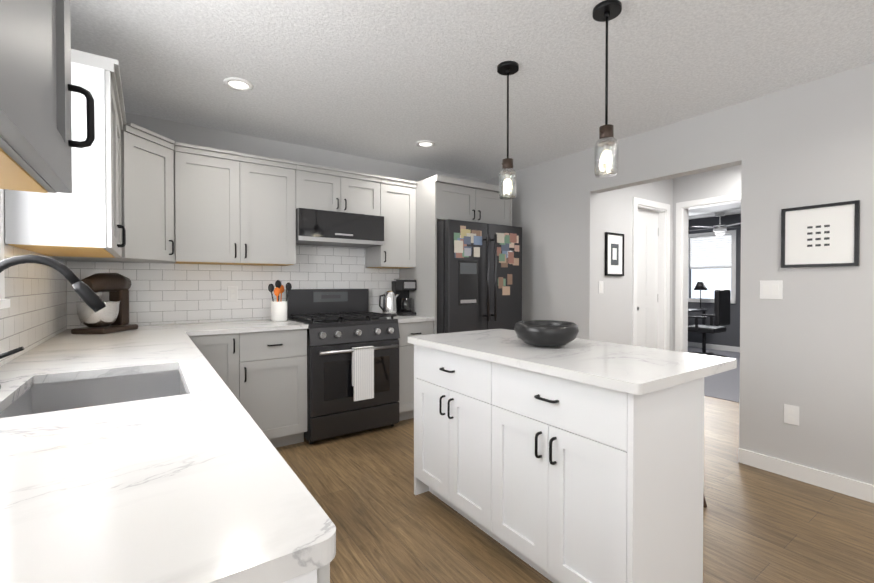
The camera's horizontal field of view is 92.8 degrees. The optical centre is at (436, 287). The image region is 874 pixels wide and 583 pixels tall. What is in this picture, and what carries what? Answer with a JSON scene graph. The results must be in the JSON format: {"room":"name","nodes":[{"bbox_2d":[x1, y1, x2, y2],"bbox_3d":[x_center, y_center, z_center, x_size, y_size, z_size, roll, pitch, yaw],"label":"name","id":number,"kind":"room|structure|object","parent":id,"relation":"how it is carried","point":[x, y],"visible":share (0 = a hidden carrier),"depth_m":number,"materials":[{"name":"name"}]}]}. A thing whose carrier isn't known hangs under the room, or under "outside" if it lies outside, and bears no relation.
{"room":"kitchen","nodes":[
{"label":"kitchen","id":0,"kind":"room"},
{"bbox_2d":[0,386,31,417],"bbox_3d":[-1.190,0.434,1.153,0.004,0.219,0.580,0,1,-35],"label":"sink","id":1,"kind":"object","parent":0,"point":[23,405],"depth_m":1.28,"materials":[{"name":"grey metal"}]},
{"bbox_2d":[3,189,64,260],"bbox_3d":[-0.773,-0.005,0.213,0.120,2.440,6.470,0,1,-35],"label":"wall","id":2,"kind":"structure","parent":0,"point":[4,230],"depth_m":1.62,"materials":[{"name":"grey paint"}]},
{"bbox_2d":[0,189,9,308],"bbox_3d":[-1.313,-0.442,1.032,0.155,1.035,1.170,0,1,-35],"label":"window","id":3,"kind":"structure","parent":2,"relation":"in","point":[4,303],"depth_m":1.52,"materials":[{"name":"white"}]},
{"bbox_2d":[0,244,66,366],"bbox_3d":[-1.569,0.063,1.471,0.005,0.455,3.242,0,1,-35],"label":"tile backsplash","id":4,"kind":"structure","parent":2,"relation":"attached to","point":[34,314],"depth_m":1.93,"materials":[{"name":"white tile"}]},
{"bbox_2d":[0,0,94,193],"bbox_3d":[-0.583,-0.563,0.375,0.379,0.818,0.610,0,1,-35],"label":"upper cabinet","id":5,"kind":"object","parent":2,"relation":"attached to","point":[37,143],"visible":1,"depth_m":0.55,"materials":[{"name":"grey wood"}]},
{"bbox_2d":[5,49,125,257],"bbox_3d":[-1.762,-0.582,2.054,0.359,0.818,0.840,0,1,-35],"label":"upper cabinet","id":6,"kind":"object","parent":2,"relation":"attached to","point":[83,219],"visible":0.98,"depth_m":1.75,"materials":[{"name":"grey wood"}]},
{"bbox_2d":[180,376,186,394],"bbox_3d":[-0.840,0.431,1.396,0.004,0.219,0.580,0,1,-35],"label":"sink","id":7,"kind":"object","parent":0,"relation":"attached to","point":[182,389],"depth_m":1.54,"materials":[{"name":"grey metal"}]},
{"bbox_2d":[66,112,485,268],"bbox_3d":[-0.944,-0.048,3.961,3.880,2.440,0.120,0,1,-35],"label":"wall","id":8,"kind":"structure","parent":0,"point":[178,132],"depth_m":3.56,"materials":[{"name":"grey paint"}]},
{"bbox_2d":[51,123,174,262],"bbox_3d":[-2.074,-0.591,2.721,0.610,0.815,0.610,0,1,-35],"label":"upper cabinet","id":9,"kind":"object","parent":8,"relation":"attached to","point":[147,192],"visible":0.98,"depth_m":2.67,"materials":[{"name":"grey wood"}]},
{"bbox_2d":[67,245,398,328],"bbox_3d":[-1.440,-0.057,3.537,2.564,0.648,0.005,0,1,-35],"label":"tile backsplash","id":10,"kind":"structure","parent":8,"relation":"attached to","point":[160,293],"depth_m":3.34,"materials":[{"name":"white tile"}]},
{"bbox_2d":[227,287,237,301],"bbox_3d":[-1.659,0.049,3.380,0.075,0.120,0.007,0,1,-35],"label":"outlet","id":11,"kind":"object","parent":10,"relation":"attached to","point":[232,293],"visible":1,"depth_m":3.38,"materials":[{"name":"white plastic"}]},
{"bbox_2d":[173,142,296,265],"bbox_3d":[-1.556,-0.595,3.234,0.823,0.818,0.359,0,1,-35],"label":"upper cabinet","id":12,"kind":"object","parent":8,"relation":"attached to","point":[234,208],"visible":0.98,"depth_m":3.09,"materials":[{"name":"grey wood"}]},
{"bbox_2d":[295,162,381,215],"bbox_3d":[-0.906,-0.827,3.683,0.756,0.366,0.359,0,1,-35],"label":"upper cabinet","id":13,"kind":"object","parent":8,"relation":"attached to","point":[329,189],"visible":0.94,"depth_m":3.54,"materials":[{"name":"grey wood"}]},
{"bbox_2d":[296,208,383,247],"bbox_3d":[-0.895,-0.512,3.671,0.756,0.255,0.398,0,1,-35],"label":"over-the-range microwave","id":14,"kind":"object","parent":13,"relation":"attached to","point":[326,228],"visible":1,"depth_m":3.50,"materials":[{"name":"black metal"}]},
{"bbox_2d":[365,176,416,268],"bbox_3d":[-0.440,-0.604,4.010,0.376,0.818,0.359,0,1,-35],"label":"upper cabinet","id":15,"kind":"object","parent":8,"relation":"attached to","point":[397,250],"visible":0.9,"depth_m":3.90,"materials":[{"name":"grey wood"}]},
{"bbox_2d":[70,0,873,219],"bbox_3d":[2.671,-1.289,3.233,9.240,0.060,7.520,0,1,-35],"label":"ceiling","id":16,"kind":"structure","parent":0,"point":[394,81],"depth_m":2.33,"materials":[{"name":"paint"}]},
{"bbox_2d":[223,77,252,90],"bbox_3d":[-1.216,-1.246,2.553,0.166,0.010,0.166,0,1,-35],"label":"recessed light","id":17,"kind":"object","parent":16,"relation":"in","point":[238,84],"visible":1,"depth_m":2.54,"materials":[{"name":"white plastic"}]},
{"bbox_2d":[416,140,434,147],"bbox_3d":[-0.100,-1.258,3.645,0.166,0.010,0.166,0,1,-35],"label":"recessed light","id":18,"kind":"object","parent":16,"relation":"in","point":[425,143],"visible":0.94,"depth_m":3.64,"materials":[{"name":"white"}]},
{"bbox_2d":[497,61,518,199],"bbox_3d":[0.400,-0.878,2.352,0.120,0.742,0.120,0,1,-35],"label":"pendant light","id":19,"kind":"object","parent":16,"relation":"hanging from","point":[507,68],"visible":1,"depth_m":2.34,"materials":[{"name":"black"}]},
{"bbox_2d":[593,0,621,177],"bbox_3d":[0.756,-0.873,1.857,0.120,0.742,0.120,0,1,-35],"label":"pendant light","id":20,"kind":"object","parent":16,"relation":"hanging from","point":[606,10],"visible":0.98,"depth_m":1.84,"materials":[{"name":"black"}]},
{"bbox_2d":[688,213,740,235],"bbox_3d":[4.951,-1.112,7.351,1.178,0.388,1.126,0,1,-35],"label":"ceiling fan","id":21,"kind":"object","parent":16,"relation":"hanging from","point":[719,230],"visible":0.96,"depth_m":7.26,"materials":[{"name":"white metal"}]},
{"bbox_2d":[276,396,873,582],"bbox_3d":[1.144,1.222,2.199,5.520,0.060,7.520,0,1,-35],"label":"floor","id":22,"kind":"structure","parent":0,"point":[761,526],"depth_m":2.12,"materials":[{"name":"brown wood"}]},
{"bbox_2d":[189,329,306,447],"bbox_3d":[-1.454,0.742,3.132,0.782,0.879,0.634,0,1,-35],"label":"base cabinet","id":23,"kind":"object","parent":22,"relation":"on","point":[263,375],"visible":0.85,"depth_m":2.97,"materials":[{"name":"grey wood"}]},
{"bbox_2d":[184,319,308,335],"bbox_3d":[-1.449,0.287,3.131,0.773,0.030,0.668,0,1,-35],"label":"countertop","id":24,"kind":"structure","parent":23,"relation":"on","point":[226,327],"depth_m":2.99,"materials":[{"name":"stone"}]},
{"bbox_2d":[268,280,291,321],"bbox_3d":[-1.282,0.101,3.399,0.178,0.335,0.124,0,1,-35],"label":"utensil crock","id":25,"kind":"object","parent":24,"relation":"on","point":[278,311],"visible":1,"depth_m":3.36,"materials":[{"name":"white ceramic"}]},
{"bbox_2d":[283,563,329,582],"bbox_3d":[-0.634,0.770,0.698,0.628,0.880,0.885,0,1,-35],"label":"base cabinet","id":26,"kind":"object","parent":22,"relation":"on","point":[322,574],"depth_m":0.49,"materials":[{"name":"grey wood"}]},
{"bbox_2d":[0,323,335,582],"bbox_3d":[-1.308,0.303,1.659,0.645,0.030,3.248,0,1,-35],"label":"countertop","id":27,"kind":"structure","parent":26,"relation":"on","point":[199,482],"depth_m":0.64,"materials":[{"name":"stone"}]},
{"bbox_2d":[0,255,105,388],"bbox_3d":[-1.190,0.097,1.252,0.309,0.392,0.093,0,1,-35],"label":"faucet","id":28,"kind":"object","parent":27,"relation":"on","point":[90,298],"visible":1,"depth_m":1.28,"materials":[{"name":"black metal"}]},
{"bbox_2d":[71,273,137,333],"bbox_3d":[-2.097,0.090,2.641,0.326,0.375,0.351,0,1,-35],"label":"stand mixer","id":29,"kind":"object","parent":27,"relation":"on","point":[112,316],"visible":0.9,"depth_m":2.57,"materials":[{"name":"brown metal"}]},
{"bbox_2d":[32,370,179,413],"bbox_3d":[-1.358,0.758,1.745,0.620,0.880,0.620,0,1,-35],"label":"sink","id":30,"kind":"object","parent":27,"relation":"in","point":[48,397],"depth_m":1.49,"materials":[{"name":"grey metal"}]},
{"bbox_2d":[286,289,399,443],"bbox_3d":[-0.792,0.595,3.535,0.756,1.165,0.740,0,1,-35],"label":"range","id":31,"kind":"object","parent":22,"relation":"on","point":[352,364],"visible":0.94,"depth_m":3.28,"materials":[{"name":"black metal"}]},
{"bbox_2d":[388,315,434,420],"bbox_3d":[-0.356,0.718,3.906,0.374,0.910,0.652,0,1,-35],"label":"base cabinet","id":32,"kind":"object","parent":22,"relation":"on","point":[415,325],"visible":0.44,"depth_m":3.63,"materials":[{"name":"grey wood"}]},
{"bbox_2d":[379,291,398,316],"bbox_3d":[-0.445,0.143,3.884,0.214,0.240,0.140,0,1,-35],"label":"kettle","id":33,"kind":"object","parent":32,"relation":"on","point":[389,302],"visible":0.92,"depth_m":3.83,"materials":[{"name":"silver metal"}]},
{"bbox_2d":[392,279,415,315],"bbox_3d":[-0.320,0.086,4.029,0.156,0.352,0.222,0,1,-35],"label":"coffee maker","id":34,"kind":"object","parent":32,"relation":"on","point":[402,287],"visible":0.96,"depth_m":3.96,"materials":[{"name":"black plastic"}]},
{"bbox_2d":[399,175,512,333],"bbox_3d":[0.201,0.076,4.269,0.959,2.185,0.677,0,1,-35],"label":"surround","id":35,"kind":"object","parent":22,"relation":"on","point":[440,197],"visible":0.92,"depth_m":3.91,"materials":[{"name":"grey wood"}]},
{"bbox_2d":[437,219,521,333],"bbox_3d":[0.268,0.283,4.175,0.911,1.775,0.857,0,1,-35],"label":"fridge","id":36,"kind":"object","parent":22,"relation":"on","point":[479,275],"visible":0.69,"depth_m":3.79,"materials":[{"name":"black metal"}]},
{"bbox_2d":[407,341,703,582],"bbox_3d":[0.431,0.755,1.990,0.524,0.880,1.320,0,1,-35],"label":"kitchen island","id":37,"kind":"object","parent":22,"relation":"on","point":[576,460],"depth_m":1.56,"materials":[{"name":"white wood"}]},
{"bbox_2d":[407,329,736,396],"bbox_3d":[0.523,0.301,2.049,0.740,0.035,1.390,0,1,-35],"label":"island countertop","id":38,"kind":"structure","parent":37,"relation":"on","point":[644,370],"depth_m":1.70,"materials":[{"name":"white stone"}]},
{"bbox_2d":[514,320,578,346],"bbox_3d":[0.539,0.227,2.060,0.310,0.112,0.310,0,1,-35],"label":"bowl","id":39,"kind":"object","parent":38,"relation":"on","point":[547,333],"visible":1,"depth_m":1.95,"materials":[{"name":"black ceramic"}]},
{"bbox_2d":[703,493,706,507],"bbox_3d":[1.180,0.873,2.318,0.424,0.643,0.426,0,1,-35],"label":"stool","id":40,"kind":"object","parent":22,"relation":"on","point":[704,504],"visible":0.02,"depth_m":2.26,"materials":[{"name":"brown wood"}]},
{"bbox_2d":[597,178,672,349],"bbox_3d":[2.044,-0.052,4.394,1.520,2.440,0.120,0,1,-35],"label":"wall","id":41,"kind":"structure","parent":0,"point":[614,299],"depth_m":4.18,"materials":[{"name":"grey paint"}]},
{"bbox_2d":[599,281,603,292],"bbox_3d":[1.572,-0.008,3.987,0.075,0.120,0.008,0,1,-35],"label":"light switch","id":42,"kind":"object","parent":41,"relation":"attached to","point":[601,286],"visible":1,"depth_m":3.98,"materials":[{"name":"white plastic"}]},
{"bbox_2d":[605,232,623,275],"bbox_3d":[1.748,-0.329,4.098,0.300,0.420,0.020,0,1,-35],"label":"framed picture","id":43,"kind":"object","parent":41,"relation":"attached to","point":[614,254],"visible":0.96,"depth_m":4.09,"materials":[{"name":"black"}]},
{"bbox_2d":[632,197,669,349],"bbox_3d":[2.291,0.113,4.558,0.740,2.105,0.136,0,1,-35],"label":"door","id":44,"kind":"structure","parent":41,"relation":"attached to","point":[651,278],"depth_m":4.64,"materials":[{"name":"white wood"}]},
{"bbox_2d":[486,62,873,484],"bbox_3d":[2.447,-0.030,2.378,0.120,2.440,6.350,0,1,-35],"label":"wall","id":45,"kind":"structure","parent":0,"point":[807,344],"depth_m":2.67,"materials":[{"name":"grey paint"}]},
{"bbox_2d":[760,280,782,298],"bbox_3d":[2.154,0.012,2.687,0.008,0.120,0.120,0,1,-35],"label":"switch plate","id":46,"kind":"object","parent":45,"relation":"attached to","point":[771,289],"visible":1,"depth_m":2.68,"materials":[{"name":"white plastic"}]},
{"bbox_2d":[784,404,798,425],"bbox_3d":[2.217,0.793,2.606,0.007,0.120,0.075,0,1,-35],"label":"electrical outlet plate","id":47,"kind":"object","parent":45,"relation":"attached to","point":[791,414],"visible":1,"depth_m":2.60,"materials":[{"name":"white plastic"}]},
{"bbox_2d":[738,448,873,502],"bbox_3d":[3.130,1.155,1.292,0.013,0.095,3.765,0,1,-35],"label":"baseboard","id":48,"kind":"structure","parent":45,"relation":"attached to","point":[842,485],"depth_m":2.53,"materials":[{"name":"white wood"}]},
{"bbox_2d":[781,200,859,267],"bbox_3d":[2.279,-0.311,2.490,0.020,0.370,0.350,0,1,-35],"label":"picture frame","id":49,"kind":"object","parent":45,"relation":"attached to","point":[824,235],"visible":1,"depth_m":2.48,"materials":[{"name":"black"}]},
{"bbox_2d":[672,165,740,350],"bbox_3d":[3.461,-0.046,3.796,0.124,2.440,7.520,0,1,-35],"label":"wall","id":50,"kind":"structure","parent":0,"point":[716,183],"depth_m":4.54,"materials":[{"name":"grey paint"}]},
{"bbox_2d":[675,193,740,351],"bbox_3d":[3.090,0.103,4.331,0.156,2.130,1.100,0,1,-35],"label":"door frame","id":51,"kind":"structure","parent":50,"relation":"attached to","point":[681,292],"depth_m":4.70,"materials":[{"name":"white"}]},
{"bbox_2d":[688,346,739,402],"bbox_3d":[4.937,1.191,4.836,3.720,0.064,7.520,0,1,-35],"label":"floor","id":52,"kind":"structure","parent":0,"point":[725,385],"depth_m":5.09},
{"bbox_2d":[688,282,706,324],"bbox_3d":[4.339,0.461,7.439,1.018,1.345,0.550,0,1,-35],"label":"table lamp","id":53,"kind":"object","parent":52,"relation":"on","point":[700,286],"visible":0.15,"depth_m":7.47,"materials":[{"name":"grey metal"}]},
{"bbox_2d":[688,289,730,357],"bbox_3d":[4.369,0.581,6.797,0.623,1.120,0.627,0,1,-35],"label":"office chair","id":54,"kind":"object","parent":52,"relation":"on","point":[722,299],"visible":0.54,"depth_m":6.57,"materials":[{"name":"black plastic"}]},
{"bbox_2d":[688,214,740,346],"bbox_3d":[6.415,-0.069,5.849,0.120,2.440,7.520,0,1,-35],"label":"wall","id":55,"kind":"structure","parent":0,"point":[730,336],"depth_m":7.56,"materials":[{"name":"grey paint"}]},
{"bbox_2d":[688,230,735,303],"bbox_3d":[5.077,-0.380,7.735,0.140,1.300,0.850,0,1,-35],"label":"window","id":56,"kind":"structure","parent":55,"relation":"in","point":[713,263],"depth_m":7.72,"materials":[{"name":"white glass"}]},
{"bbox_2d":[688,342,739,351],"bbox_3d":[6.395,1.105,5.775,0.013,0.095,7.400,0,1,-35],"label":"baseboard","id":57,"kind":"structure","parent":55,"relation":"attached to","point":[691,344],"depth_m":7.61,"materials":[{"name":"white"}]}
]}

